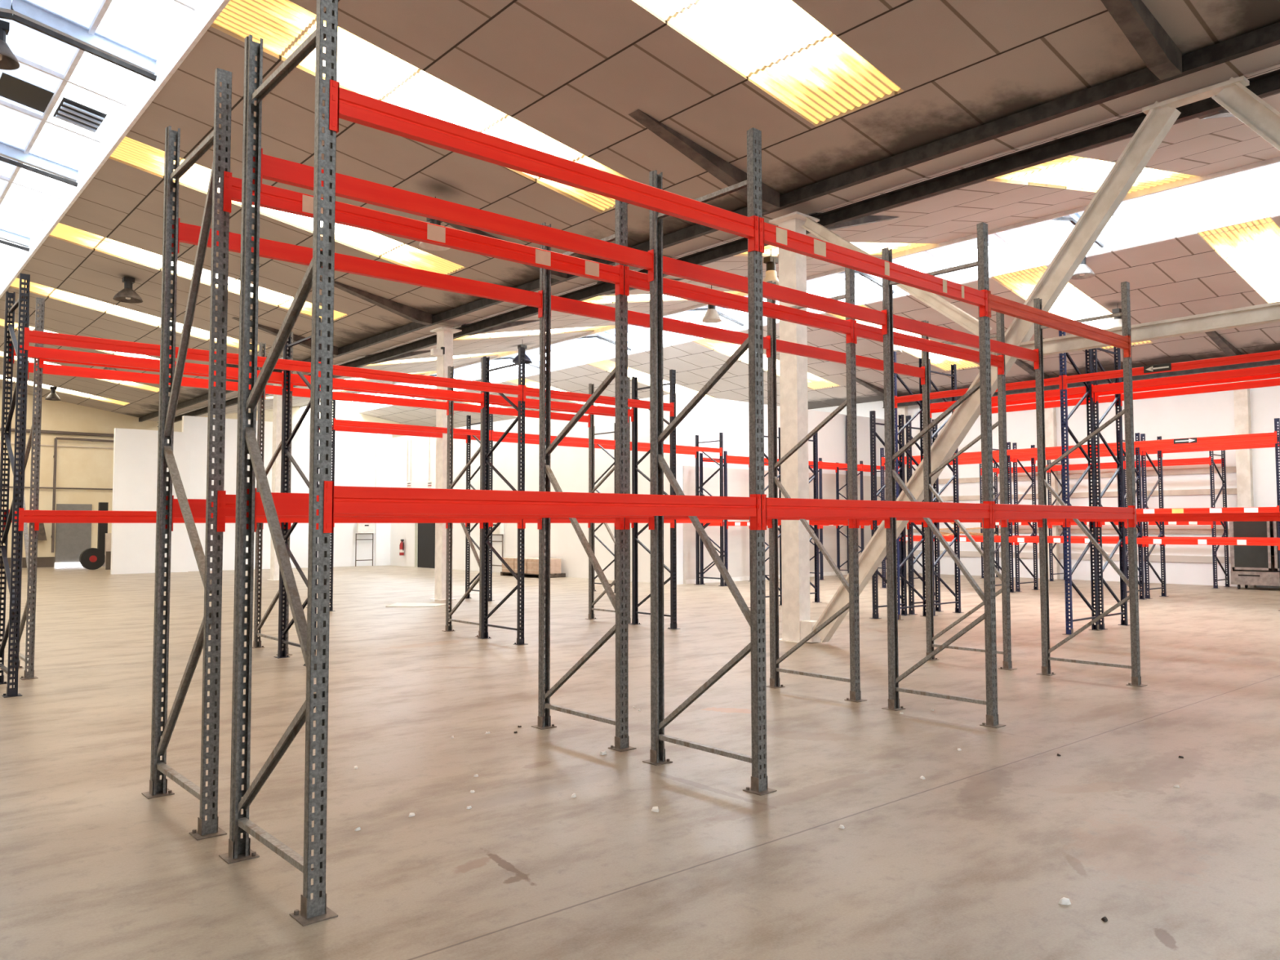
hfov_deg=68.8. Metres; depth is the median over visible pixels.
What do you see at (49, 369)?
beam
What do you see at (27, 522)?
beam
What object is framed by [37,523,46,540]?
wall box
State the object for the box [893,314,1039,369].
beam
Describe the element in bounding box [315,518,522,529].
beam
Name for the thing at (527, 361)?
hanging lamp
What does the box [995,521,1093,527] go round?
beam
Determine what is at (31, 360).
window
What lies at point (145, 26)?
window
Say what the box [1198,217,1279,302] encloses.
window
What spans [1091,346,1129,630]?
frame
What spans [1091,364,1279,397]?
beam
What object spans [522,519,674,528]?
beam
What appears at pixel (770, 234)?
beam
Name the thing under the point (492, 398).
beam
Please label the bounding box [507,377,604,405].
window
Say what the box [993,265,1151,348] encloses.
window
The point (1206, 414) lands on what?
wall
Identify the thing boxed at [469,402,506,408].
window
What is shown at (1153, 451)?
beam
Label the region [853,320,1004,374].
beam
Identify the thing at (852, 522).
beam
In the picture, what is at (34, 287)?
window
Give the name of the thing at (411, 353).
rafter haunch
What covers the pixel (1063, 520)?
beam
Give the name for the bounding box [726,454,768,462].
beam
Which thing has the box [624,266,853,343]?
beam
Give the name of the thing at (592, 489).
frame
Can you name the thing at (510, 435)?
beam
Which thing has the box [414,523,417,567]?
door frame
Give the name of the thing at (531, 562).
cardboard box
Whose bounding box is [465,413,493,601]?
frame
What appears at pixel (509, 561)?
cardboard box
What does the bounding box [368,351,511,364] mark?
window
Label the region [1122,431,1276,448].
beam
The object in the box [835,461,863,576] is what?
frame
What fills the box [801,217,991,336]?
brace
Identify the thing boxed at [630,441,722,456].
beam
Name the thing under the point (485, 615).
frame
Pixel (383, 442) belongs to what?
pilaster
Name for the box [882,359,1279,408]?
beam
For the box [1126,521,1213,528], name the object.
beam
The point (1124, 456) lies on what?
frame
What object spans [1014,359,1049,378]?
rafter haunch
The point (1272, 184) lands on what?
window
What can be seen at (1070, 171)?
window
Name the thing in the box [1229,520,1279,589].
cabinet
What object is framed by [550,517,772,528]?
beam
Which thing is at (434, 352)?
security camera
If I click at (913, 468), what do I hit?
frame
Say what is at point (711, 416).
wall
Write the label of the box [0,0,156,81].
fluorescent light
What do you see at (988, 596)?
frame
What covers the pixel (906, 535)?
beam
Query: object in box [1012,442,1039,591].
frame
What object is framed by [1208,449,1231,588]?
frame
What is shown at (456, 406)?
beam
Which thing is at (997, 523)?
beam
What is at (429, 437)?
conduit
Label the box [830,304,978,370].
window
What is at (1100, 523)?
beam
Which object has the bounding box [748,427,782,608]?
frame
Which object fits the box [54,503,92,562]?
door
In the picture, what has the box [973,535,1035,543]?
beam
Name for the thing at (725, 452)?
frame
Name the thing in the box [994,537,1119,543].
beam
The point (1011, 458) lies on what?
beam
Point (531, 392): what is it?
beam
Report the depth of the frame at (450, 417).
14.72 m
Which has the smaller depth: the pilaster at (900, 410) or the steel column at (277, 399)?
the steel column at (277, 399)
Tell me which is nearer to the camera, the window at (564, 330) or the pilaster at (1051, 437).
the window at (564, 330)
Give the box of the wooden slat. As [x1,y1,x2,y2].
[960,527,982,529]
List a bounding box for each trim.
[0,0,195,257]
[0,0,230,298]
[299,156,1279,407]
[344,171,1279,401]
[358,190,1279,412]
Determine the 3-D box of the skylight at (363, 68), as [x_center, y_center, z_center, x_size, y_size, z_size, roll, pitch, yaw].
[-2.430,-4.842,12.402,5.920,0.966,1.260,2,-4,-41]
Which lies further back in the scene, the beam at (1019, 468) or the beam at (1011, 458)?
the beam at (1019, 468)
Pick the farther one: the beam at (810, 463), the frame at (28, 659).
the beam at (810, 463)
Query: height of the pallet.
0.125 m
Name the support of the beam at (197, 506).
attached to the frame at (212, 582)
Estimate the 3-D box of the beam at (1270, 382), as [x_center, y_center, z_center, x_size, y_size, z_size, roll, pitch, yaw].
[9.001,-1.396,14.432,0.059,0.215,3.085,2,-4,-41]
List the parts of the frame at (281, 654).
plate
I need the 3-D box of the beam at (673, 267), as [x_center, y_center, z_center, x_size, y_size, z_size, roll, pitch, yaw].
[1.191,-1.489,7.668,2.860,0.225,0.059,2,-4,-41]
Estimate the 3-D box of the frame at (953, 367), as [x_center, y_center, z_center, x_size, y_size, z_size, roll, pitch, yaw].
[5.668,0.134,17.489,1.050,4.720,0.150,2,-4,-41]
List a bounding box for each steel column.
[266,382,282,580]
[429,326,462,600]
[768,211,820,643]
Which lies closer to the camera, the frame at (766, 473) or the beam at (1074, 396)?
the beam at (1074, 396)
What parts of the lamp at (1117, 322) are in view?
lamp shade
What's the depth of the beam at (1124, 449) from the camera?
22.26 m
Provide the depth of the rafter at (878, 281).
23.15 m
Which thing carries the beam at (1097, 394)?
attached to the frame at (1122, 535)
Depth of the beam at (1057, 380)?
15.54 m
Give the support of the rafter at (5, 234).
attached to the wall at (76, 467)
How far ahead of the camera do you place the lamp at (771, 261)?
16.87 m
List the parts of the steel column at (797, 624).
plate, head plate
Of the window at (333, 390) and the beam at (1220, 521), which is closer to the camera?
the beam at (1220, 521)
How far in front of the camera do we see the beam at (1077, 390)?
15.65 m
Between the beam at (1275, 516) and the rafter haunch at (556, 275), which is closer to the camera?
the beam at (1275, 516)
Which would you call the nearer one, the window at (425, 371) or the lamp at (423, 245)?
the lamp at (423, 245)
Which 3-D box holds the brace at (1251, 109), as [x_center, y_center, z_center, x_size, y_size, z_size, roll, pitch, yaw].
[7.473,-1.064,7.571,0.150,6.128,4.889,2,-4,-41]
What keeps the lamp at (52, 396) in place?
hanging from the ceiling at (574, 73)
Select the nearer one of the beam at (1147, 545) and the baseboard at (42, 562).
the beam at (1147, 545)
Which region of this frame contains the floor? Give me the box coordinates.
[0,564,1279,959]
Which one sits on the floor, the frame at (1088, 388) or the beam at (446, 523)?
the frame at (1088, 388)
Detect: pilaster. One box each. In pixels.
[373,433,391,565]
[897,405,908,573]
[1044,389,1060,579]
[1232,367,1256,587]
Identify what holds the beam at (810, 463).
attached to the frame at (766, 473)
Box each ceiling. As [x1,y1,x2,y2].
[0,0,1279,417]
[146,44,1279,421]
[359,214,1279,428]
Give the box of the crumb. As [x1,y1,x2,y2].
[1101,916,1107,921]
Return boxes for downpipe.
[845,415,848,573]
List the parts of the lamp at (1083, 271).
lamp shade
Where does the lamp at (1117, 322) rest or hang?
hanging from the ceiling at (1181, 276)
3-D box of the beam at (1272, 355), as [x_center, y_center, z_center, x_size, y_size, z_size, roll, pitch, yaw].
[7.478,-1.548,13.111,0.059,0.215,3.085,2,-4,-41]
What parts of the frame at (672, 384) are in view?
plate, plate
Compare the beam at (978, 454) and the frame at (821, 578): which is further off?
the frame at (821, 578)
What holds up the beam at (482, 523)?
attached to the frame at (485, 615)
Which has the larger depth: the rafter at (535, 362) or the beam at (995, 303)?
the rafter at (535, 362)
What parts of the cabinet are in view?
glass door, glass pane, kick panel, glass door, glass pane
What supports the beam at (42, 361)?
attached to the frame at (28, 659)
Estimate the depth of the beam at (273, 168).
5.63 m
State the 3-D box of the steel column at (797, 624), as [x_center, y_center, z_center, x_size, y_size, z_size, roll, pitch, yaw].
[2.276,-0.753,13.526,0.520,6.120,0.600,2,-4,-41]
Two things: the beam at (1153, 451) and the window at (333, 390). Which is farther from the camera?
the window at (333, 390)
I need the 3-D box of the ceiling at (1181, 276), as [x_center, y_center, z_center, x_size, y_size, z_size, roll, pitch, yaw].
[6.850,-3.728,29.407,8.100,1.390,61.000,2,-4,-41]
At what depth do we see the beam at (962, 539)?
23.02 m
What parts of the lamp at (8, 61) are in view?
lamp shade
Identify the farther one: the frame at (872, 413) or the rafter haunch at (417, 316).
the rafter haunch at (417, 316)
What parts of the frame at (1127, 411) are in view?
plate, plate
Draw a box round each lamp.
[0,19,19,70]
[44,386,61,400]
[102,367,116,370]
[112,276,142,303]
[418,196,449,250]
[511,339,532,364]
[701,284,721,323]
[763,249,778,284]
[893,344,902,355]
[1070,256,1095,279]
[1109,303,1121,328]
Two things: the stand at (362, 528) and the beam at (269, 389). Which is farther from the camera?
the stand at (362, 528)
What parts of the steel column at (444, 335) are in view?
plate, head plate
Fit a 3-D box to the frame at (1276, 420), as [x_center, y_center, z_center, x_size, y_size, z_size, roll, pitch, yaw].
[12.684,0.670,18.311,1.100,3.700,0.150,2,-4,-41]
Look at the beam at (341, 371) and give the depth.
12.21 m
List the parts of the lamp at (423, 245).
lamp shade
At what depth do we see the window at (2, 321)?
28.82 m
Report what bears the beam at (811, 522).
attached to the frame at (779, 437)
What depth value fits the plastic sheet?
19.37 m
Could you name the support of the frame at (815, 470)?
on the floor
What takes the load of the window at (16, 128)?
in the wall at (76, 467)
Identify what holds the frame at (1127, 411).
on the floor
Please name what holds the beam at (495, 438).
attached to the frame at (468, 478)
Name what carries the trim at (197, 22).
attached to the wall at (76, 467)
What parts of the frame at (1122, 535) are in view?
plate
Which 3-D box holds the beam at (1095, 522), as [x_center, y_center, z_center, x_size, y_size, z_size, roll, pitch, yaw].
[8.175,0.578,13.612,0.059,0.215,3.085,2,-4,-41]
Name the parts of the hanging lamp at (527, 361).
lamp shade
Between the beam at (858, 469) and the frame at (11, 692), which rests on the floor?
the frame at (11, 692)
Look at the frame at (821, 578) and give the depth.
28.41 m
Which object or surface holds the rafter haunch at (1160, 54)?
attached to the ceiling at (574, 73)
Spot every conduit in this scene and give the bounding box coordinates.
[406,439,411,480]
[428,437,430,480]
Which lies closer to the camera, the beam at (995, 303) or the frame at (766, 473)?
the beam at (995, 303)
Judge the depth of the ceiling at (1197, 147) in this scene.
14.91 m
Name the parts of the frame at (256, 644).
plate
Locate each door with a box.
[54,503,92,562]
[417,523,435,568]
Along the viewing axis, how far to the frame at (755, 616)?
6.10 m
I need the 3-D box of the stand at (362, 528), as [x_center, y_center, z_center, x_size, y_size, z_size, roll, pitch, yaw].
[-11.375,2.591,38.709,0.785,1.950,0.165,2,-4,-41]
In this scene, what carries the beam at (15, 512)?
attached to the frame at (281, 654)
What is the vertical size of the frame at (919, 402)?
4.720 m
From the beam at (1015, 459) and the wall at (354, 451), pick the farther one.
the wall at (354, 451)
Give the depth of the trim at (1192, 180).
18.22 m
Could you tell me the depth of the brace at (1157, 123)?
10.79 m
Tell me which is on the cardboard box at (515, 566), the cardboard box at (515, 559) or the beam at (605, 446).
the cardboard box at (515, 559)
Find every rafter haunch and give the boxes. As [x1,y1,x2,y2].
[213,362,258,369]
[231,316,337,356]
[320,276,432,325]
[364,350,431,364]
[444,222,567,280]
[461,320,539,335]
[596,278,684,294]
[628,109,779,211]
[809,213,897,230]
[856,377,884,397]
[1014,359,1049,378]
[1100,0,1182,79]
[1197,108,1235,119]
[1204,330,1241,356]
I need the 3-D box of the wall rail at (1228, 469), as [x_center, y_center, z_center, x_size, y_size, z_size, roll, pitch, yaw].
[12.392,-0.079,29.012,0.040,0.160,10.800,2,-4,-41]
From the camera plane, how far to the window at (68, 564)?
38.77 m
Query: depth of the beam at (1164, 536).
20.61 m
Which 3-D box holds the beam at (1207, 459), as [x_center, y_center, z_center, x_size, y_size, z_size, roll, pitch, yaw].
[14.191,-0.457,25.189,0.059,0.225,2.135,2,-4,-41]
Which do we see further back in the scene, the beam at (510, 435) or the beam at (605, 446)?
the beam at (605, 446)
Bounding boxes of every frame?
[0,273,30,697]
[9,297,44,679]
[141,67,231,839]
[218,0,337,926]
[252,331,293,655]
[273,317,320,666]
[306,400,335,611]
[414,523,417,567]
[443,357,488,637]
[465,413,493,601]
[477,346,527,644]
[531,199,635,751]
[586,377,631,623]
[594,422,615,593]
[628,369,679,629]
[642,127,777,795]
[695,432,724,586]
[699,450,728,586]
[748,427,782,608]
[748,456,768,581]
[766,266,866,702]
[808,431,822,602]
[808,457,823,580]
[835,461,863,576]
[869,410,910,618]
[873,463,900,570]
[880,448,903,587]
[881,222,1005,728]
[893,351,925,620]
[906,415,943,614]
[906,465,922,586]
[920,311,1017,670]
[928,358,963,616]
[979,462,999,577]
[992,441,1015,592]
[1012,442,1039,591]
[1033,281,1147,687]
[1047,459,1064,581]
[1058,330,1102,635]
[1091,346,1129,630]
[1118,430,1144,599]
[1123,455,1144,583]
[1140,433,1168,599]
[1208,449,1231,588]
[1274,417,1279,610]
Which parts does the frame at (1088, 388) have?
plate, plate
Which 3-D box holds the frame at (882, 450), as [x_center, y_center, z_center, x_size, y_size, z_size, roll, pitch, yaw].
[6.790,1.012,25.065,1.100,3.700,0.150,2,-4,-41]
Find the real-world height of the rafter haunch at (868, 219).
0.630 m
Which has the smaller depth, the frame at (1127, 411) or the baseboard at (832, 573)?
the frame at (1127, 411)
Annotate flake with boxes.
[408,813,414,817]
[600,751,606,755]
[651,806,658,812]
[1057,897,1071,905]
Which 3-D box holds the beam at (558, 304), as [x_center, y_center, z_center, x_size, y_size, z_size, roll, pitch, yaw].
[0.282,-1.431,8.824,2.870,0.225,0.059,2,-4,-41]
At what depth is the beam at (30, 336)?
9.92 m
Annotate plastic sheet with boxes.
[385,602,445,607]
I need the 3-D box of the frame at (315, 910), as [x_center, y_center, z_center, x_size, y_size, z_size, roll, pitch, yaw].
[-1.703,-0.227,4.436,0.150,4.200,1.100,2,-4,-41]
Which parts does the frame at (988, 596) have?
plate, plate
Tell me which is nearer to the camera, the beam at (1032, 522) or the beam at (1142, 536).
the beam at (1032, 522)
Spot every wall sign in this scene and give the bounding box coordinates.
[407,481,411,488]
[427,481,431,487]
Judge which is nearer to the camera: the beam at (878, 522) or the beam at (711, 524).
the beam at (878, 522)
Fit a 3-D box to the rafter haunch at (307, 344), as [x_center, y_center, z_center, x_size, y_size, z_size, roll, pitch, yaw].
[-9.113,-3.675,24.109,2.680,0.646,0.200,2,-4,-41]
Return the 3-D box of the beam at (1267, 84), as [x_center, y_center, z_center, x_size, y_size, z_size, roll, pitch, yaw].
[-2.210,-3.539,19.434,0.100,0.200,57.900,2,-4,-41]
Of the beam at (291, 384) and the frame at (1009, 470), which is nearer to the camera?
the beam at (291, 384)
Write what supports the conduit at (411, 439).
attached to the wall at (569, 465)
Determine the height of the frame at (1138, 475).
3.700 m
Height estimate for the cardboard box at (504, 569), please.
0.232 m
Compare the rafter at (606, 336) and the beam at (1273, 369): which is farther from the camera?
the rafter at (606, 336)
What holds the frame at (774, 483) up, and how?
on the floor
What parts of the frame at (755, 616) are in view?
plate, plate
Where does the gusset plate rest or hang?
attached to the brace at (1157, 123)
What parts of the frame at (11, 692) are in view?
plate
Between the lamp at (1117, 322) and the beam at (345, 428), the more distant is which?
the lamp at (1117, 322)
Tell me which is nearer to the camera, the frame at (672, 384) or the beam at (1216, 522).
the frame at (672, 384)
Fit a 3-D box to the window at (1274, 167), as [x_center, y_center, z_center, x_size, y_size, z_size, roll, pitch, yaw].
[-2.135,-4.885,31.919,0.780,0.176,45.500,2,-4,-41]
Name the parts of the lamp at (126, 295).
lamp shade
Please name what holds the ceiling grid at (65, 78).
attached to the wall at (76, 467)
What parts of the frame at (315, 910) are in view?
plate, plate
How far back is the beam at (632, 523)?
15.29 m
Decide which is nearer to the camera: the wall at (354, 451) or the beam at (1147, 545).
the beam at (1147, 545)
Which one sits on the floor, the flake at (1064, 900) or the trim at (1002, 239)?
the flake at (1064, 900)
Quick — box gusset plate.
[1142,75,1249,115]
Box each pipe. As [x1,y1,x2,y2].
[0,427,114,437]
[0,442,113,448]
[2,486,112,489]
[51,436,113,552]
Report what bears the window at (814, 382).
attached to the ceiling at (1181, 276)
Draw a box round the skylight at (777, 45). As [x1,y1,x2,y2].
[636,0,900,124]
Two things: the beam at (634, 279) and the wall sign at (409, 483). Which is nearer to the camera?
the beam at (634, 279)
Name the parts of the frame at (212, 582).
plate, plate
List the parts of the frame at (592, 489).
plate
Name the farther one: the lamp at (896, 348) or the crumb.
the lamp at (896, 348)
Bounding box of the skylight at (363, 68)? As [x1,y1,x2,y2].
[213,0,630,210]
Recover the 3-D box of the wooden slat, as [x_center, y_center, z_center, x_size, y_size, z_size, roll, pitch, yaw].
[8.269,1.216,23.357,0.120,0.060,0.900,0,-3,-8]
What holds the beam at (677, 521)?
attached to the frame at (602, 447)
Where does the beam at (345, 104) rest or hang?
attached to the frame at (315, 910)
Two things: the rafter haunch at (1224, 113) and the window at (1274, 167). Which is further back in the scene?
the window at (1274, 167)
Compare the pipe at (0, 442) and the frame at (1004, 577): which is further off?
the pipe at (0, 442)
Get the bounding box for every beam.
[3,509,281,529]
[8,343,284,388]
[18,507,308,530]
[23,327,311,373]
[26,522,257,528]
[27,360,251,391]
[34,522,39,530]
[39,358,287,391]
[138,22,1279,422]
[157,69,1279,426]
[165,495,542,531]
[171,217,542,318]
[217,490,624,531]
[222,171,623,295]
[246,488,654,532]
[252,147,653,282]
[259,522,448,528]
[262,385,448,415]
[284,522,483,528]
[286,371,484,407]
[288,522,480,528]
[289,382,482,408]
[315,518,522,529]
[318,361,522,400]
[319,425,467,443]
[323,480,761,533]
[328,79,759,252]
[333,417,491,439]
[450,401,590,427]
[452,522,590,528]
[468,435,588,448]
[484,522,633,528]
[485,392,633,422]
[485,402,628,422]
[488,522,571,523]
[491,430,615,448]
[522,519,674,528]
[523,385,674,416]
[545,295,770,357]
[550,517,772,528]
[594,444,696,457]
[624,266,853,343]
[624,517,856,529]
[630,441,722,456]
[637,519,722,526]
[662,256,887,334]
[663,515,889,528]
[702,457,749,467]
[702,521,750,528]
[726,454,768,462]
[726,520,767,528]
[759,217,987,316]
[761,493,992,529]
[766,520,872,529]
[776,339,924,384]
[777,458,821,468]
[777,519,927,527]
[809,466,836,472]
[817,522,921,528]
[821,461,862,471]
[822,524,862,528]
[838,466,870,471]
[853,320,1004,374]
[856,518,1007,528]
[862,464,899,473]
[876,520,882,524]
[881,451,981,466]
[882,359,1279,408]
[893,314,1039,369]
[894,375,1062,408]
[896,517,1042,527]
[899,536,982,542]
[904,456,1008,467]
[906,535,1010,543]
[908,518,1065,527]
[911,457,1013,464]
[929,384,1089,409]
[929,393,1093,417]
[949,457,1033,465]
[958,521,1121,527]
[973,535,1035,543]
[980,464,1048,475]
[982,522,1049,528]
[987,290,1130,357]
[991,394,1118,413]
[991,501,1135,528]
[992,442,1119,456]
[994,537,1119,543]
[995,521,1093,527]
[996,469,1061,476]
[1009,447,1137,462]
[1011,535,1140,546]
[1013,301,1279,359]
[1014,450,1142,462]
[1016,535,1145,546]
[1034,450,1159,463]
[1035,535,1162,545]
[1048,461,1124,472]
[1049,521,1126,528]
[1062,350,1279,389]
[1066,511,1279,527]
[1069,465,1138,470]
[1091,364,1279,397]
[1094,373,1279,401]
[1094,520,1211,527]
[1097,520,1220,527]
[1120,377,1279,405]
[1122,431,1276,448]
[1124,456,1211,469]
[1124,520,1262,527]
[1125,537,1279,550]
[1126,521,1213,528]
[1136,506,1279,513]
[1139,435,1279,454]
[1140,458,1223,466]
[1142,442,1279,455]
[1142,536,1277,546]
[1145,536,1191,546]
[1161,444,1279,457]
[1164,536,1269,546]
[1213,521,1225,525]
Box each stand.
[355,523,375,566]
[489,523,503,566]
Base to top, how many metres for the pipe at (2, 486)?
0.057 m
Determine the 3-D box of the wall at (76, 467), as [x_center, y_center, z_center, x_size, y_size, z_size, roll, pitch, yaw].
[-21.644,-0.603,41.043,35.600,8.600,0.200,2,-4,-41]
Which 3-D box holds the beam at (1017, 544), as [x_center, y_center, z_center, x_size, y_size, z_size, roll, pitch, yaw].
[10.359,1.439,22.128,0.059,0.235,3.005,2,-4,-41]
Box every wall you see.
[0,388,404,567]
[110,427,191,574]
[182,415,375,571]
[390,393,681,584]
[681,394,884,584]
[808,364,1279,588]
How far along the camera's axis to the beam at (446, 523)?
14.09 m
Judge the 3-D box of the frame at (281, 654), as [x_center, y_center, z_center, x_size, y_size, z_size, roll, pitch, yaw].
[-4.224,0.137,11.581,0.150,4.180,1.100,2,-4,-41]
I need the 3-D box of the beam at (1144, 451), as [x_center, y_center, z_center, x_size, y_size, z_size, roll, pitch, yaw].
[12.306,-0.732,19.992,0.059,0.235,2.905,2,-4,-41]
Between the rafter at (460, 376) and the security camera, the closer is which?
the security camera
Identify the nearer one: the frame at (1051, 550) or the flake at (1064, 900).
the flake at (1064, 900)
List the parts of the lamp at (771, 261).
lamp shade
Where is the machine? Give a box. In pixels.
[79,502,111,569]
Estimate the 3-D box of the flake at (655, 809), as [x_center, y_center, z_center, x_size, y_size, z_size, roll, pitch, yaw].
[0.087,1.908,5.428,0.045,0.023,0.064,0,-3,-6]
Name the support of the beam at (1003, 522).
attached to the frame at (1004, 577)
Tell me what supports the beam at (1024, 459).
attached to the frame at (913, 468)
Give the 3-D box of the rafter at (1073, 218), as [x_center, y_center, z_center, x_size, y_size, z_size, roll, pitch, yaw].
[8.665,-5.268,18.937,2.997,0.598,0.180,2,-4,-41]
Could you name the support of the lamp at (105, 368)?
hanging from the ceiling at (574, 73)
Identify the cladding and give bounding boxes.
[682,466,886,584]
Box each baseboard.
[0,556,54,568]
[685,568,886,584]
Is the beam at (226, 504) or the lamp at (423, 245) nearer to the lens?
the beam at (226, 504)
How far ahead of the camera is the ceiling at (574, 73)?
11.84 m
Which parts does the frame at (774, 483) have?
plate, plate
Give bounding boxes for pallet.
[500,571,565,577]
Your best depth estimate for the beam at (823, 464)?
28.98 m
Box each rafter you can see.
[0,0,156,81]
[0,141,78,186]
[0,227,30,251]
[429,372,472,380]
[492,353,539,368]
[577,331,631,351]
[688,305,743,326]
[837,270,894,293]
[1052,213,1103,248]
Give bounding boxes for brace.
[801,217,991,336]
[813,101,1181,642]
[1211,76,1279,151]
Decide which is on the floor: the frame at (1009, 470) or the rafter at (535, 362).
the frame at (1009, 470)
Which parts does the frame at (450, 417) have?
plate, plate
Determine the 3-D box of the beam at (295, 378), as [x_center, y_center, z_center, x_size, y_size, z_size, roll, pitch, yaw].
[-3.426,-1.235,12.990,2.955,0.225,0.059,2,-4,-41]
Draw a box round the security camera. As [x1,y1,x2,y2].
[430,346,444,356]
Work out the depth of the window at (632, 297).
21.41 m
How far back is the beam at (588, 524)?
15.02 m
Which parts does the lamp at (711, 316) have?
lamp shade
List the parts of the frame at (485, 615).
plate, plate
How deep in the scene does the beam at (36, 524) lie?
10.29 m
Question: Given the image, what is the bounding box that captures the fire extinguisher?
[399,539,404,555]
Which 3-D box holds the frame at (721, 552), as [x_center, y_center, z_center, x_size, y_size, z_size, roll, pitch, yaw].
[1.923,0.814,25.942,0.150,4.200,1.100,2,-4,-41]
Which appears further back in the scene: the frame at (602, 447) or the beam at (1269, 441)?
the frame at (602, 447)
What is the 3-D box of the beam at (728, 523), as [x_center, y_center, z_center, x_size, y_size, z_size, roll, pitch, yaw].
[3.144,1.264,26.340,2.055,0.225,0.059,2,-4,-41]
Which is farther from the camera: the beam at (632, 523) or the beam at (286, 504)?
the beam at (632, 523)
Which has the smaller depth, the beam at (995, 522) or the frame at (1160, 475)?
the beam at (995, 522)
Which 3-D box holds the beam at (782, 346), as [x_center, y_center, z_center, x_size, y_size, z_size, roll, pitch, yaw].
[2.461,-1.343,10.721,2.890,0.225,0.059,2,-4,-41]
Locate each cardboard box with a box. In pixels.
[502,557,525,565]
[502,564,514,572]
[514,557,538,565]
[514,565,527,573]
[527,558,560,566]
[527,565,560,573]
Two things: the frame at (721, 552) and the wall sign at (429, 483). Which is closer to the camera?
the frame at (721, 552)
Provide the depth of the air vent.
14.18 m
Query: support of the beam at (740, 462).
attached to the frame at (766, 473)
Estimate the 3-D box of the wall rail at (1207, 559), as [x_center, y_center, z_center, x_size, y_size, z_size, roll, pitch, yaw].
[12.397,2.338,28.894,0.040,0.180,10.800,2,-4,-41]
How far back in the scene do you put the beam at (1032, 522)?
16.34 m
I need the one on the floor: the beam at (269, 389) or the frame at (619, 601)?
the frame at (619, 601)
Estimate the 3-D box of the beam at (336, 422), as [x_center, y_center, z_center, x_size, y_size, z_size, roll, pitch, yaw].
[-4.686,-1.049,19.625,3.615,0.225,0.059,2,-4,-41]
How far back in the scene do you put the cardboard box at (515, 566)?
30.35 m
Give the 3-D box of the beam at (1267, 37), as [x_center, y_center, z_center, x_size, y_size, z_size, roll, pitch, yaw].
[-2.768,-3.717,18.956,0.100,0.170,57.900,2,-4,-41]
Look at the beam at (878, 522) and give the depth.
17.66 m
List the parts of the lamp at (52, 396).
lamp shade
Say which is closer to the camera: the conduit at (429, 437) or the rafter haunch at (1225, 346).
the rafter haunch at (1225, 346)
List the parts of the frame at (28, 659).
plate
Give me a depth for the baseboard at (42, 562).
38.18 m
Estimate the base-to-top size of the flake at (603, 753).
0.026 m
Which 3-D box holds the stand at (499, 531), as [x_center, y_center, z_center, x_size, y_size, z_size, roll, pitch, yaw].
[-5.116,2.309,33.194,0.165,1.950,0.785,2,-4,-41]
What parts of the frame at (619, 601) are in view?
plate, plate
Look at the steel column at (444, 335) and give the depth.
21.13 m
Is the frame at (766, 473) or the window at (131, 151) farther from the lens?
the frame at (766, 473)
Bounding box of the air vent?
[0,72,106,132]
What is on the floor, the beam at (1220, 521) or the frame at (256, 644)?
the frame at (256, 644)
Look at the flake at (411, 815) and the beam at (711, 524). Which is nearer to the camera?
the flake at (411, 815)
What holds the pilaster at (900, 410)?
attached to the wall at (1206, 414)
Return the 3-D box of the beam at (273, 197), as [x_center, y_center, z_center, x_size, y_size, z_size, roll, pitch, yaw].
[-1.231,-1.558,6.157,2.900,0.225,0.059,2,-4,-41]
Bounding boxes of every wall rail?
[895,466,1235,485]
[895,488,1236,501]
[912,528,1229,533]
[913,550,1230,563]
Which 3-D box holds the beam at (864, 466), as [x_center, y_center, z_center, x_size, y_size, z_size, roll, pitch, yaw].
[7.871,-0.363,30.547,2.085,0.225,0.059,2,-4,-41]
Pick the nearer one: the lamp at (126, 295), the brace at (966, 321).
the brace at (966, 321)
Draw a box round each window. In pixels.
[0,0,102,194]
[0,0,196,278]
[0,318,159,359]
[0,351,159,391]
[0,374,128,404]
[10,277,266,351]
[49,222,346,319]
[54,562,81,566]
[110,136,463,274]
[265,390,344,398]
[343,371,431,379]
[353,176,1279,403]
[359,162,1279,394]
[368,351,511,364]
[456,325,609,338]
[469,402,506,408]
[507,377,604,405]
[582,291,740,302]
[587,359,715,398]
[693,338,839,389]
[741,242,930,254]
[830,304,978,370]
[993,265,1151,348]
[995,155,1195,193]
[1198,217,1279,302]
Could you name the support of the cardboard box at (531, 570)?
on the pallet
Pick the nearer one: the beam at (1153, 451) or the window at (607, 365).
the beam at (1153, 451)
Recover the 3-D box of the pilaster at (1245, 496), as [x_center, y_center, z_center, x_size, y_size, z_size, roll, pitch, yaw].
[15.998,-0.174,24.752,0.200,6.000,0.320,2,-4,-41]
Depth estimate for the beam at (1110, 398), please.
16.43 m
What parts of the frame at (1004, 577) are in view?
plate, plate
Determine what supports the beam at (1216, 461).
attached to the frame at (1214, 553)

